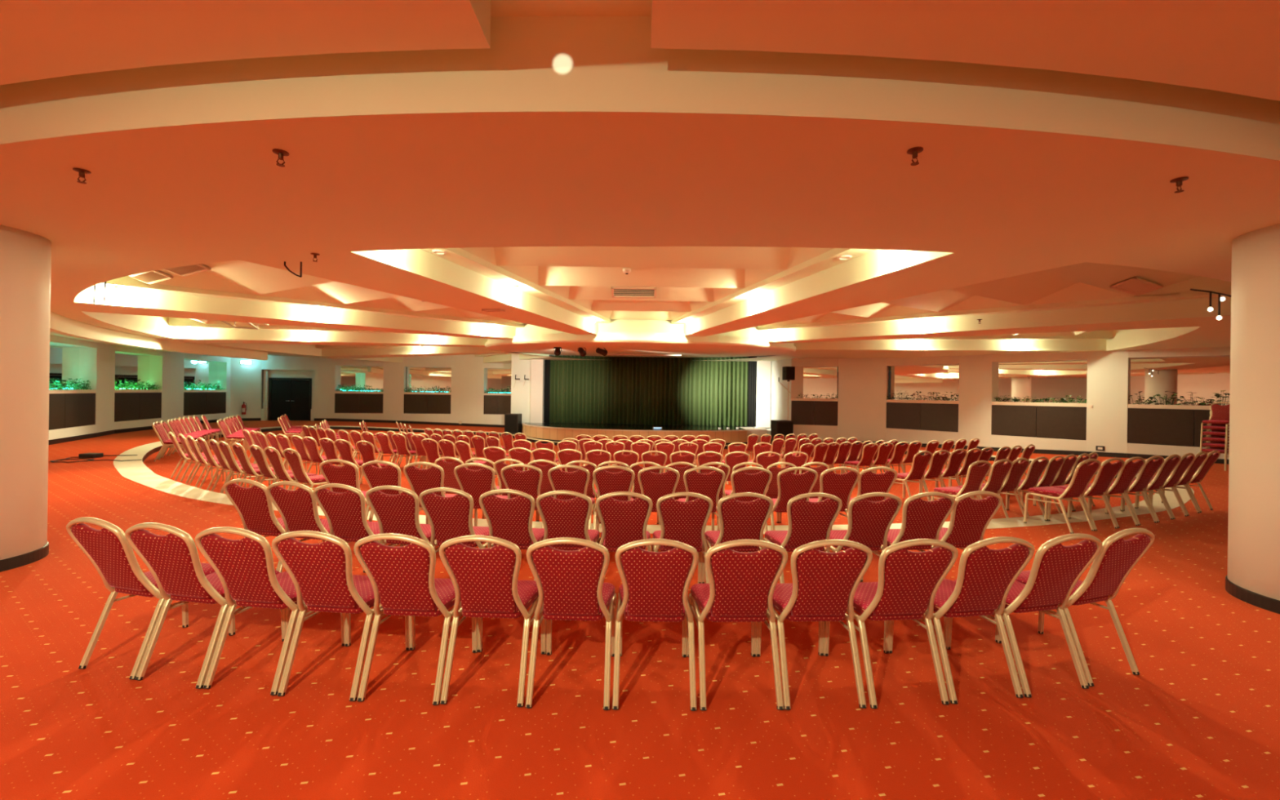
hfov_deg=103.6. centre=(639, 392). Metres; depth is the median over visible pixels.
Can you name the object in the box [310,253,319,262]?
sprinkler
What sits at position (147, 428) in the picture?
baseboard
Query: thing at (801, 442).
banquet chair
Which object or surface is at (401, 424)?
banquet chair
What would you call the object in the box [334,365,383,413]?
window
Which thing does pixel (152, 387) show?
plant
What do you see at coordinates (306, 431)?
banquet chair
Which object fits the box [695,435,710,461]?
banquet chair
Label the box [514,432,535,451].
banquet chair
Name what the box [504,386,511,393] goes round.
plant
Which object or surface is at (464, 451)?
banquet chair
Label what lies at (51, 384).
plant
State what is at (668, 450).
banquet chair
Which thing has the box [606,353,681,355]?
batten
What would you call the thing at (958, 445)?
banquet chair
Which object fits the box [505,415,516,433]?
grille
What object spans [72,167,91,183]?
sprinkler
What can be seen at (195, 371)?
mirror
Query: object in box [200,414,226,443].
banquet chair
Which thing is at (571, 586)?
banquet chair
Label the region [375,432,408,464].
banquet chair
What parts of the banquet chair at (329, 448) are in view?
backrest, frame, seat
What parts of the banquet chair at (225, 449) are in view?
leg, backrest, frame, seat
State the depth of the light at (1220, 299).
6.40 m
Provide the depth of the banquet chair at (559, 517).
3.92 m
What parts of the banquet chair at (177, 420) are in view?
backrest, seat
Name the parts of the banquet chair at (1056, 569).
leg, leg, seat, leg, frame, backrest, leg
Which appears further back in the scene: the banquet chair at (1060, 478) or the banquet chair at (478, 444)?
the banquet chair at (478, 444)
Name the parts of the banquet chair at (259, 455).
backrest, frame, seat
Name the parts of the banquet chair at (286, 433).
backrest, seat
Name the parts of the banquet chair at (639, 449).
frame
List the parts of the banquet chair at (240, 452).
backrest, leg, frame, seat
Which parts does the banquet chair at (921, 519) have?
seat, frame, backrest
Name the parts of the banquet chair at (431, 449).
backrest, frame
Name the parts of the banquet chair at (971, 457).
seat, frame, backrest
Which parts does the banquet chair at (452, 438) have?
backrest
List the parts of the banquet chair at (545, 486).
leg, backrest, frame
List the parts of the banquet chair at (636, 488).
backrest, frame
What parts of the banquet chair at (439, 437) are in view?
backrest, frame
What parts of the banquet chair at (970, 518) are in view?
seat, frame, backrest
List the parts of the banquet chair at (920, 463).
leg, leg, seat, frame, backrest, leg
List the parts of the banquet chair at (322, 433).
backrest, frame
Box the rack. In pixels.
[221,320,258,328]
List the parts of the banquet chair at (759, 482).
frame, backrest, leg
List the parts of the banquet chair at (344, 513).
backrest, frame, seat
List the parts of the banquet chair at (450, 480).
backrest, frame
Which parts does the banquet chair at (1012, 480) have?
seat, backrest, frame, leg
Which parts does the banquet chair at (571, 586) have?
leg, leg, backrest, frame, seat, leg, leg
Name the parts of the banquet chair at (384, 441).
backrest, frame, seat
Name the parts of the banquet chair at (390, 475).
leg, backrest, frame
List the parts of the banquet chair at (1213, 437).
seat, backrest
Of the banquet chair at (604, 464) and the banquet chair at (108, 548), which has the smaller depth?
the banquet chair at (108, 548)
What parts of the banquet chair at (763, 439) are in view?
backrest, frame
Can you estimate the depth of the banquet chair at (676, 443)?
12.29 m
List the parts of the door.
frame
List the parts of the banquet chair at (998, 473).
seat, frame, backrest, leg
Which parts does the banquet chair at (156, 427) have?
leg, backrest, leg, frame, seat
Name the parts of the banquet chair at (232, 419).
backrest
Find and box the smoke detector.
[622,267,631,274]
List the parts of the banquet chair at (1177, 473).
leg, seat, leg, frame, leg, backrest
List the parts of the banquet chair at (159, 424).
leg, backrest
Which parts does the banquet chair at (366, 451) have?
leg, backrest, frame, seat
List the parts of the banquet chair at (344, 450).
backrest, frame, seat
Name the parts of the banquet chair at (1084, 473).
leg, leg, seat, frame, leg, backrest, leg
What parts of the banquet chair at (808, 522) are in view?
leg, seat, frame, backrest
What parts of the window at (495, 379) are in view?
dark panel, dark panel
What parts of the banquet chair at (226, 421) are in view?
frame, backrest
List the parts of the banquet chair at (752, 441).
backrest, frame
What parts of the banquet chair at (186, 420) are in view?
backrest, seat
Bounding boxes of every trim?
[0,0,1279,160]
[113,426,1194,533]
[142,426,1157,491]
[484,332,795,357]
[529,359,544,422]
[756,360,771,427]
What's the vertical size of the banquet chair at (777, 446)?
0.963 m
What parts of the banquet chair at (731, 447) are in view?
backrest, frame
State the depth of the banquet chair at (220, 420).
14.88 m
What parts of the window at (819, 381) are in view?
dark panel, dark panel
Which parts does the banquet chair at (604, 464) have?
backrest, frame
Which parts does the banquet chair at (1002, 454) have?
backrest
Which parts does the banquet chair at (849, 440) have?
backrest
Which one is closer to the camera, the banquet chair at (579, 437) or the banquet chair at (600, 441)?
the banquet chair at (600, 441)
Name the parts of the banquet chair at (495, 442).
backrest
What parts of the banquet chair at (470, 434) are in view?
backrest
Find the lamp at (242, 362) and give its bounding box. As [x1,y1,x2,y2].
[240,360,252,364]
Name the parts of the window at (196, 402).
dark panel, dark panel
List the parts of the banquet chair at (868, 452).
seat, backrest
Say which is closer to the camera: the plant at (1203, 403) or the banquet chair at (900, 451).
the banquet chair at (900, 451)
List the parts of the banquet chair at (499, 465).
backrest, frame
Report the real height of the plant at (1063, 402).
0.278 m
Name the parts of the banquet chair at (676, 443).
frame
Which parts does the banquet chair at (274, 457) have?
backrest, frame, seat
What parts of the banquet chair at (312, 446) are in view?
leg, backrest, frame, seat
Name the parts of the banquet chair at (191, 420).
frame, backrest, seat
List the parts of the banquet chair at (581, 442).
frame, backrest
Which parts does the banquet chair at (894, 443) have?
backrest, frame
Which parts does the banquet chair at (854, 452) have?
frame, backrest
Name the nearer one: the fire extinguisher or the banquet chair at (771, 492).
the banquet chair at (771, 492)
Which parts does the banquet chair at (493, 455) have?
backrest, frame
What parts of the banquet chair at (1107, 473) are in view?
leg, leg, seat, leg, frame, backrest, leg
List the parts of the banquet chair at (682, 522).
seat, frame, backrest, leg, leg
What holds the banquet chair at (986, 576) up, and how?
on the floor at (1200, 718)
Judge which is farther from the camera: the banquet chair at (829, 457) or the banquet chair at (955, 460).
the banquet chair at (829, 457)
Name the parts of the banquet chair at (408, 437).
backrest, frame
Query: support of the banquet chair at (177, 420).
on the floor at (165, 467)
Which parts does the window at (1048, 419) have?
dark panel, dark panel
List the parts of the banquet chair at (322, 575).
leg, backrest, frame, seat, leg, leg, leg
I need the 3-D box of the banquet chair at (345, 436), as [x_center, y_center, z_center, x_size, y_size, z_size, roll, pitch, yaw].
[-7.336,1.413,12.902,0.451,0.964,0.641,1,0,29]
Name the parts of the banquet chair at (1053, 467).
leg, leg, seat, leg, frame, backrest, leg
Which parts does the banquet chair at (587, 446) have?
backrest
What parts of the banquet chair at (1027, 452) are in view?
frame, backrest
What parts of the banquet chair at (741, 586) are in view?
leg, leg, seat, frame, backrest, leg, leg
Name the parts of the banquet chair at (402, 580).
leg, backrest, frame, leg, seat, leg, leg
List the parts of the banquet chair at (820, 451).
backrest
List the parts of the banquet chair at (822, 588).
leg, leg, seat, frame, leg, backrest, leg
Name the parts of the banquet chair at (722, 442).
backrest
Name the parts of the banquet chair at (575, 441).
backrest, frame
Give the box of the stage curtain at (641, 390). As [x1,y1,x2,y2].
[549,355,748,426]
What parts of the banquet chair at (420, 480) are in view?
backrest, frame, seat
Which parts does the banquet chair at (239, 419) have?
frame, backrest, seat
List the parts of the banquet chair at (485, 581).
leg, leg, backrest, frame, seat, leg, leg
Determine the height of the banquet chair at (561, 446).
0.964 m
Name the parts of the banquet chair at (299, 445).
backrest, frame, seat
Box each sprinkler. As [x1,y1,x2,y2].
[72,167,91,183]
[272,148,288,167]
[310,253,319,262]
[906,146,923,165]
[1169,176,1188,193]
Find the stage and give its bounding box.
[521,422,766,444]
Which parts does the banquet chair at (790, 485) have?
leg, seat, frame, backrest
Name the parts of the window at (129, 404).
dark panel, dark panel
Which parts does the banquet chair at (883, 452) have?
seat, frame, backrest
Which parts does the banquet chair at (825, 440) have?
backrest, frame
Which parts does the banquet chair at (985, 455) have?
leg, backrest, frame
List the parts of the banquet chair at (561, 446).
backrest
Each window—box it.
[48,343,96,430]
[114,352,161,422]
[183,359,226,415]
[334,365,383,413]
[403,367,451,413]
[483,368,511,414]
[791,367,837,426]
[886,364,959,431]
[991,360,1087,439]
[1127,355,1230,447]
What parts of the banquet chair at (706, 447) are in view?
backrest, frame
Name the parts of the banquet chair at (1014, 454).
backrest, frame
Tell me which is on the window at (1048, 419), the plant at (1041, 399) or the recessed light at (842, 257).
the plant at (1041, 399)
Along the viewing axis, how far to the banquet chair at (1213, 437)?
12.39 m
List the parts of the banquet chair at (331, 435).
backrest, frame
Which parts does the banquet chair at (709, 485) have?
seat, frame, backrest, leg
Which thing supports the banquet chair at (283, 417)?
on the floor at (165, 467)
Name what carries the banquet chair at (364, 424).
on the floor at (165, 467)
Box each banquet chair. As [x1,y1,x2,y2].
[66,516,231,679]
[124,522,285,688]
[151,422,185,462]
[155,421,191,459]
[160,420,194,456]
[166,419,200,455]
[168,431,213,479]
[170,418,203,453]
[173,417,205,451]
[177,417,208,447]
[177,433,224,484]
[182,416,212,447]
[186,435,234,487]
[187,415,216,442]
[193,415,221,444]
[195,526,344,695]
[196,437,246,490]
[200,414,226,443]
[208,439,258,493]
[217,419,246,451]
[217,440,271,493]
[218,418,248,449]
[222,478,323,570]
[223,417,248,449]
[226,417,252,446]
[229,416,255,444]
[231,415,257,443]
[231,442,285,488]
[235,414,261,443]
[242,429,271,463]
[248,444,304,490]
[249,430,288,470]
[255,431,286,470]
[263,446,320,489]
[266,432,285,467]
[266,480,347,573]
[271,530,409,701]
[275,434,317,474]
[277,417,301,436]
[280,416,302,438]
[281,415,303,437]
[282,448,328,490]
[284,413,305,437]
[290,435,333,474]
[302,425,325,456]
[302,436,341,475]
[308,426,322,454]
[313,483,407,572]
[315,423,340,453]
[316,427,340,457]
[319,437,360,477]
[319,459,370,546]
[320,422,342,452]
[321,421,338,436]
[324,419,337,435]
[324,428,357,465]
[333,439,363,484]
[337,429,360,465]
[349,430,382,460]
[353,533,477,705]
[355,440,397,485]
[359,422,380,448]
[360,431,394,462]
[360,460,429,546]
[362,420,382,435]
[365,485,439,551]
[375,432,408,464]
[386,431,416,466]
[391,433,424,469]
[395,421,412,435]
[397,431,426,466]
[400,422,417,436]
[403,423,409,434]
[403,462,455,549]
[405,431,425,467]
[410,434,443,468]
[417,432,431,468]
[418,487,488,552]
[421,438,444,469]
[424,427,434,442]
[430,433,458,463]
[433,428,457,458]
[434,456,484,519]
[438,439,460,462]
[439,534,546,706]
[442,429,453,437]
[443,434,460,458]
[453,429,463,441]
[453,462,507,526]
[454,440,486,463]
[457,435,484,461]
[463,430,474,461]
[465,457,502,519]
[471,435,485,461]
[475,431,488,457]
[479,488,547,604]
[482,446,506,486]
[485,435,511,464]
[488,431,508,452]
[493,458,537,521]
[500,463,543,528]
[501,431,513,450]
[508,447,532,471]
[512,439,533,461]
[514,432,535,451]
[524,537,616,710]
[527,459,558,521]
[531,448,555,465]
[534,440,559,469]
[536,490,600,551]
[547,464,595,529]
[556,448,582,471]
[557,440,581,466]
[561,437,584,466]
[564,460,600,523]
[576,434,591,451]
[577,438,595,466]
[582,440,602,466]
[586,449,611,467]
[592,435,610,465]
[592,465,635,531]
[595,491,652,560]
[596,461,629,521]
[597,438,615,465]
[604,440,625,464]
[612,435,628,465]
[612,538,698,711]
[613,449,639,479]
[614,439,633,454]
[629,435,644,442]
[629,461,662,524]
[631,441,650,464]
[635,439,653,454]
[637,466,679,511]
[641,450,666,473]
[646,435,662,453]
[651,492,713,583]
[653,439,671,455]
[655,441,675,464]
[663,435,679,442]
[664,462,697,499]
[670,450,695,467]
[671,439,688,455]
[677,466,724,530]
[678,441,697,466]
[680,435,695,463]
[687,539,787,711]
[690,439,707,459]
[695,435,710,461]
[697,451,722,467]
[697,462,729,524]
[701,492,773,608]
[702,442,722,466]
[708,439,725,460]
[717,466,772,532]
[720,442,746,484]
[722,462,763,497]
[724,451,750,480]
[745,434,758,460]
[747,442,772,466]
[751,434,771,460]
[755,451,781,469]
[755,539,872,710]
[763,492,842,583]
[764,462,796,523]
[768,438,784,467]
[768,466,817,530]
[770,433,784,462]
[778,462,829,523]
[780,438,796,467]
[781,433,795,453]
[782,443,814,467]
[783,438,810,467]
[783,451,808,474]
[793,433,807,453]
[795,433,817,451]
[808,442,829,467]
[808,466,860,529]
[809,437,822,466]
[809,437,834,468]
[809,442,839,473]
[822,492,902,556]
[823,538,958,708]
[828,437,846,466]
[829,436,857,472]
[831,441,852,472]
[833,440,862,473]
[840,440,873,473]
[840,466,897,515]
[843,443,879,474]
[853,440,885,473]
[858,442,893,473]
[860,491,955,582]
[866,439,898,473]
[873,441,909,472]
[886,450,933,501]
[887,440,921,473]
[888,536,1034,703]
[903,440,939,470]
[904,449,950,501]
[920,490,1002,578]
[921,448,967,493]
[928,439,954,477]
[931,460,991,501]
[937,448,982,496]
[945,438,979,469]
[946,438,966,477]
[946,533,1102,697]
[948,447,994,486]
[953,458,1013,518]
[970,457,1030,518]
[986,446,1011,475]
[988,444,1022,473]
[995,527,1155,686]
[1000,456,1048,516]
[1008,455,1065,513]
[1018,444,1035,476]
[1020,454,1077,513]
[1023,458,1101,533]
[1034,453,1090,511]
[1043,452,1098,506]
[1047,457,1124,530]
[1070,456,1145,528]
[1090,455,1164,524]
[1107,453,1181,522]
[1123,453,1195,519]
[1137,451,1207,515]
[1151,449,1220,512]
[1200,402,1229,431]
[1200,410,1229,447]
[1200,415,1229,450]
[1200,423,1229,453]
[1200,431,1229,465]
[1200,441,1229,471]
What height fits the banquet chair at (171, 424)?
0.963 m
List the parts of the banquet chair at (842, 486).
seat, frame, backrest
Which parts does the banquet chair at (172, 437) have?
leg, backrest, frame, leg, seat, leg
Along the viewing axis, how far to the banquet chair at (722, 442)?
12.62 m
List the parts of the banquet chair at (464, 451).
backrest, frame, seat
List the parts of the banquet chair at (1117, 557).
leg, seat, leg, frame, backrest, leg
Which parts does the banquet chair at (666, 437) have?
backrest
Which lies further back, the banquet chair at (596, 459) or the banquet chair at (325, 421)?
the banquet chair at (325, 421)
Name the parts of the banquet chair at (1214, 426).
seat, backrest, leg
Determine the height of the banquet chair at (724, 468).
0.967 m
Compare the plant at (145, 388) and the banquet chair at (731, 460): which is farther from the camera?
the plant at (145, 388)
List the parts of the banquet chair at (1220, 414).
seat, frame, backrest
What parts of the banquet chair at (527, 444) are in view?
backrest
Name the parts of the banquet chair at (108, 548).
leg, backrest, frame, leg, seat, leg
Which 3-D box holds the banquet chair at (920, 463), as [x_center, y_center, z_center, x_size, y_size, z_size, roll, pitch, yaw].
[4.880,1.505,9.119,0.451,0.963,0.640,1,0,-21]
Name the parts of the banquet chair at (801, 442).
frame, backrest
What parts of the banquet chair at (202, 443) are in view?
leg, backrest, frame, leg, seat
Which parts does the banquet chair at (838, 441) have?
backrest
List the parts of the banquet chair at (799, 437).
backrest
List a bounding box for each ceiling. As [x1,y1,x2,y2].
[0,0,1279,101]
[0,111,1279,372]
[49,311,267,359]
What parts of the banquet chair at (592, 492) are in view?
backrest, frame, seat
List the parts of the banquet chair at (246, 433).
backrest, frame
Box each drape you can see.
[543,355,550,422]
[747,356,756,426]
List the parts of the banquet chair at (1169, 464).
leg, seat, leg, frame, leg, backrest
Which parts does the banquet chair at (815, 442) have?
backrest, frame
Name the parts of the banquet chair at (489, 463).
backrest, frame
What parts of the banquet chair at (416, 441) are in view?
backrest, frame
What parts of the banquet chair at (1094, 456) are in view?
backrest, frame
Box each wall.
[48,334,231,439]
[230,354,511,425]
[511,353,544,429]
[753,355,769,436]
[769,346,1230,459]
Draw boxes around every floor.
[0,420,1279,799]
[142,429,1155,525]
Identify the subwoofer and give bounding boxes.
[504,413,521,434]
[770,420,793,446]
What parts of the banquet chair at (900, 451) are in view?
seat, frame, backrest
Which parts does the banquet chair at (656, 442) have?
backrest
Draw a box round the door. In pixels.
[261,369,315,421]
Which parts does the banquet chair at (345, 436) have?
backrest, frame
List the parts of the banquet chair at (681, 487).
backrest, frame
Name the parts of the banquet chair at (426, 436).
frame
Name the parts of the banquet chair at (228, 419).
backrest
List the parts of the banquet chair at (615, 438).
backrest, frame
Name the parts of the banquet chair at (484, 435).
frame, backrest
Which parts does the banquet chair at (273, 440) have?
backrest, frame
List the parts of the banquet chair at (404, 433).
frame, backrest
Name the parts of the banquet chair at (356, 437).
backrest, frame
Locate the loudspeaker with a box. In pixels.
[782,366,795,420]
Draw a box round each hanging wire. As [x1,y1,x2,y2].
[93,284,95,304]
[103,281,106,302]
[284,261,302,277]
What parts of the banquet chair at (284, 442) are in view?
backrest, frame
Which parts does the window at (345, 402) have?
dark panel, dark panel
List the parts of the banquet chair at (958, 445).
frame, backrest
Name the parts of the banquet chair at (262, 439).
backrest, frame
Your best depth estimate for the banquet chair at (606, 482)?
5.25 m
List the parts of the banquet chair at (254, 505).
backrest, frame, seat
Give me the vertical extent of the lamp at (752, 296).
0.090 m
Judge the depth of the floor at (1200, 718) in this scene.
2.78 m
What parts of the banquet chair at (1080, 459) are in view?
frame, backrest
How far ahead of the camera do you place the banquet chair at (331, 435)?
12.87 m
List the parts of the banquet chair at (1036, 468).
leg, leg, seat, frame, backrest, leg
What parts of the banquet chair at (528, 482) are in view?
backrest, frame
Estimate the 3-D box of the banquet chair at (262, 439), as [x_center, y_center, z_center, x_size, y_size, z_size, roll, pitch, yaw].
[-8.098,1.329,11.174,0.451,0.963,0.640,1,0,33]
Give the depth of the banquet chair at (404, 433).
12.81 m
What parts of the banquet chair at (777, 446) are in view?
frame, backrest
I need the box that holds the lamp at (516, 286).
[512,284,519,290]
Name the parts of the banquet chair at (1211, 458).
leg, leg, frame, leg, backrest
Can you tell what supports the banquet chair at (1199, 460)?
on the floor at (1200, 718)
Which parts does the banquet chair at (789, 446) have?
frame, backrest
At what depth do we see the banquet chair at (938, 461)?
9.15 m
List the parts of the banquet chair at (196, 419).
frame, backrest, seat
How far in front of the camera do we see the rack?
14.33 m
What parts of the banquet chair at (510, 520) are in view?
backrest, frame, seat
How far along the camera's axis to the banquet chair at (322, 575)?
2.78 m
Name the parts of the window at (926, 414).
dark panel, dark panel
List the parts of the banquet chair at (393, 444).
backrest, frame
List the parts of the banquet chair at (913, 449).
frame, backrest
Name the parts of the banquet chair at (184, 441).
leg, backrest, frame, leg, seat, leg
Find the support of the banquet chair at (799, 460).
on the floor at (165, 467)
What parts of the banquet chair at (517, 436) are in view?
backrest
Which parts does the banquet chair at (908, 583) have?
leg, leg, leg, seat, frame, backrest, leg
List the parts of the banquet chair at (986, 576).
leg, leg, leg, seat, frame, backrest, leg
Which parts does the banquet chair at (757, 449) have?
backrest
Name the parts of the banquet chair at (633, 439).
backrest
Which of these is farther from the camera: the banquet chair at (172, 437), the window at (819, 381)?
the window at (819, 381)
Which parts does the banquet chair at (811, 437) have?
backrest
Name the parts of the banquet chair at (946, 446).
frame, backrest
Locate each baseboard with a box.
[48,418,223,444]
[241,417,504,427]
[822,440,1229,464]
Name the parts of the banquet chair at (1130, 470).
leg, seat, leg, frame, backrest, leg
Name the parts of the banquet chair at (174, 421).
backrest, seat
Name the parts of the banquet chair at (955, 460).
seat, leg, frame, backrest, leg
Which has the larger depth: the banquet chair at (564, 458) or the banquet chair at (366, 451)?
the banquet chair at (366, 451)
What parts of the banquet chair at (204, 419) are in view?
backrest, frame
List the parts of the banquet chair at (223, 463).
leg, backrest, frame, leg, seat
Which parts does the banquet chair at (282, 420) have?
backrest, seat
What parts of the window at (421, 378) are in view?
dark panel, dark panel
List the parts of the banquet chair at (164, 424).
frame, backrest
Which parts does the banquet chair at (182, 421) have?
frame, backrest, seat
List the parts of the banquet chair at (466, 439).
backrest, frame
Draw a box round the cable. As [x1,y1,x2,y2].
[49,453,142,462]
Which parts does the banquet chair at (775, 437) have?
backrest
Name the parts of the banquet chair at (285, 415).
backrest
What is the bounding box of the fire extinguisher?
[241,401,246,414]
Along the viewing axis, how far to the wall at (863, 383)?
17.75 m
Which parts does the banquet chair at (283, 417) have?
backrest, seat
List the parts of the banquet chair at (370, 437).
backrest, frame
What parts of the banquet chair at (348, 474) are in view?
backrest, frame, leg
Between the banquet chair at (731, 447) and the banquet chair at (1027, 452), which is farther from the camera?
the banquet chair at (731, 447)
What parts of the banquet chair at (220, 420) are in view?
backrest, seat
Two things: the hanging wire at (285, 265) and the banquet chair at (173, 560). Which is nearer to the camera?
the banquet chair at (173, 560)
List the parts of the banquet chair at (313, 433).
frame, backrest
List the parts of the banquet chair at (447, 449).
backrest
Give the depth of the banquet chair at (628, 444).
12.04 m
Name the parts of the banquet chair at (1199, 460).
seat, leg, frame, leg, backrest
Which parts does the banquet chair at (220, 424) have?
backrest, frame, seat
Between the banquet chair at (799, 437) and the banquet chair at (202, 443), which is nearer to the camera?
the banquet chair at (202, 443)
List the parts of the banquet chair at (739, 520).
leg, seat, frame, backrest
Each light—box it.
[431,249,446,254]
[553,346,561,355]
[577,347,586,356]
[595,347,607,355]
[837,255,851,259]
[1190,288,1231,319]
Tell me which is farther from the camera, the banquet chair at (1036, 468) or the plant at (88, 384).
the plant at (88, 384)
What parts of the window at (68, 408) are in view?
dark panel, dark panel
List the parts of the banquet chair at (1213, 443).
seat, backrest, leg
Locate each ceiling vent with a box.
[128,270,173,284]
[164,264,210,276]
[481,308,505,311]
[611,286,656,297]
[1109,276,1163,296]
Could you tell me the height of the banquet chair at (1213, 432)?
0.942 m
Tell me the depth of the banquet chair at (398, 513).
4.02 m
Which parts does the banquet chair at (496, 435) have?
backrest, frame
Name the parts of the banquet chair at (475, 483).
backrest, frame, leg, seat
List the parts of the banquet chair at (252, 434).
backrest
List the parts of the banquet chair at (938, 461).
leg, seat, leg, frame, backrest, leg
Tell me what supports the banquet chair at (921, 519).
on the floor at (1200, 718)
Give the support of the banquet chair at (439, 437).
on the floor at (165, 467)
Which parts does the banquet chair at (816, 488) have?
leg, backrest, frame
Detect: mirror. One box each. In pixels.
[48,343,79,389]
[115,352,149,388]
[183,359,217,390]
[337,365,383,391]
[406,367,451,392]
[485,368,511,392]
[803,367,837,398]
[890,364,959,400]
[998,360,1087,403]
[1129,355,1230,405]
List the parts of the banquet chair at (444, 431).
backrest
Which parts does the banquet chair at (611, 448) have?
backrest, frame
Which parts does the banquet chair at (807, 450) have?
frame, backrest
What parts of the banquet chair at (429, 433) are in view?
backrest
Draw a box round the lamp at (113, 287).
[110,285,119,291]
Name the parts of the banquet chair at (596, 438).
backrest, frame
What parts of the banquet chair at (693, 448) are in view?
backrest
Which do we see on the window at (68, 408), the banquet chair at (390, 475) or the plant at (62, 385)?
the plant at (62, 385)
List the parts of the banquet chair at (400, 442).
backrest, frame, seat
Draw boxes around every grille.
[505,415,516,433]
[777,422,792,444]
[786,367,794,379]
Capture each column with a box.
[0,225,51,572]
[1225,223,1279,613]
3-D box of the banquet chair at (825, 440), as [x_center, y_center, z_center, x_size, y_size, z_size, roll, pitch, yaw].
[4.879,1.671,13.600,0.379,0.963,0.640,1,0,-23]
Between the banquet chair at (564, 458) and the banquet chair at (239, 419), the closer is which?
the banquet chair at (564, 458)
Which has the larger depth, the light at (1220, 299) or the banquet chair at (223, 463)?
the banquet chair at (223, 463)
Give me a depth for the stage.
22.00 m
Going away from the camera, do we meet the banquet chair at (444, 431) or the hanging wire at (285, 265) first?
the hanging wire at (285, 265)
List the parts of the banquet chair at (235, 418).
backrest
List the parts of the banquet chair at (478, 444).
backrest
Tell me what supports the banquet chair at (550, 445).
on the floor at (165, 467)
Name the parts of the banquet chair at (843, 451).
backrest, frame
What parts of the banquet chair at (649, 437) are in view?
backrest, frame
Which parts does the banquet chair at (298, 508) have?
leg, backrest, frame, seat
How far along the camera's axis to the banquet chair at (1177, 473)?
7.26 m
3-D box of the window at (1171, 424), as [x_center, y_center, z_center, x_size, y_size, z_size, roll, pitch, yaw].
[15.402,0.248,14.025,2.630,2.491,0.435,1,0,44]
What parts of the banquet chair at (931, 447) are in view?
backrest, frame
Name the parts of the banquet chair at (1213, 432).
seat, backrest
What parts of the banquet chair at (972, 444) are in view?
frame, backrest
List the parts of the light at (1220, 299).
bulb, bulb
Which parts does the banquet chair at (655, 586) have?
leg, leg, seat, backrest, frame, leg, leg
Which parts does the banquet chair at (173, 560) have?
leg, backrest, frame, leg, seat, leg, leg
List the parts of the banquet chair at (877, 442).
backrest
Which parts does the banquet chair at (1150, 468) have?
seat, leg, frame, backrest, leg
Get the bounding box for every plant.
[48,377,59,389]
[53,378,73,389]
[63,378,83,389]
[77,378,90,389]
[115,380,133,389]
[128,379,143,389]
[135,381,150,389]
[143,382,159,389]
[183,381,192,389]
[187,382,199,389]
[196,379,208,390]
[204,383,217,390]
[212,382,224,390]
[336,384,348,391]
[347,384,359,391]
[360,385,372,391]
[372,387,383,391]
[404,386,417,391]
[415,387,429,392]
[427,386,441,392]
[440,386,450,392]
[484,387,494,393]
[493,388,504,393]
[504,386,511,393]
[886,392,903,399]
[905,391,924,399]
[924,391,941,400]
[940,391,957,400]
[994,395,1015,401]
[1013,396,1035,402]
[1035,396,1062,402]
[1060,395,1086,403]
[1128,391,1154,404]
[1153,391,1178,404]
[1176,391,1209,405]
[1206,390,1230,405]
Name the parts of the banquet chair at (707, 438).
frame, backrest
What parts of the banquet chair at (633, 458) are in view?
frame, backrest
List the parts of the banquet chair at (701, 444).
frame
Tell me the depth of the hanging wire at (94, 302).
7.94 m
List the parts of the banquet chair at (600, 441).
frame, backrest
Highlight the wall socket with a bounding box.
[1095,445,1104,450]
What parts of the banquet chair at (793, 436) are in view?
backrest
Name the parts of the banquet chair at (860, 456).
backrest, frame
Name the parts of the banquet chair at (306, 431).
backrest, frame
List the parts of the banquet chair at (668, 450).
frame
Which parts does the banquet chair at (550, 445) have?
backrest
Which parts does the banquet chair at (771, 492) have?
leg, backrest, frame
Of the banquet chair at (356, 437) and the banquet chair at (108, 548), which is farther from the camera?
the banquet chair at (356, 437)
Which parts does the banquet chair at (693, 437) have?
backrest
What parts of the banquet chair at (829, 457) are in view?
backrest, frame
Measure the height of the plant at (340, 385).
0.440 m
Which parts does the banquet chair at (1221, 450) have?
seat, backrest, leg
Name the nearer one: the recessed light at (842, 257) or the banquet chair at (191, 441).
the recessed light at (842, 257)
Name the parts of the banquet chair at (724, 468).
frame, backrest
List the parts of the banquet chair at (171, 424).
frame, backrest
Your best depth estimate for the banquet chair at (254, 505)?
4.24 m
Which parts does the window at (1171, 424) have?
dark panel, dark panel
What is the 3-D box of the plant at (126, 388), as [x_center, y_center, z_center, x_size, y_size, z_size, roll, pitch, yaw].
[-18.888,-0.265,18.443,0.395,0.374,0.656,1,0,-16]
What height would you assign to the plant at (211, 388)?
0.347 m
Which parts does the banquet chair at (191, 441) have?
leg, backrest, frame, leg, seat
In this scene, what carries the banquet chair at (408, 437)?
on the floor at (165, 467)
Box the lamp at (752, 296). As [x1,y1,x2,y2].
[749,294,755,299]
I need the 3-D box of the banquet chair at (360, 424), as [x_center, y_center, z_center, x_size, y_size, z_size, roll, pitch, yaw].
[-8.800,1.447,16.447,0.641,0.964,0.451,1,0,-25]
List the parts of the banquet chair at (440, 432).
backrest, frame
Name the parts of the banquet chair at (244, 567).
leg, backrest, frame, seat, leg, leg, leg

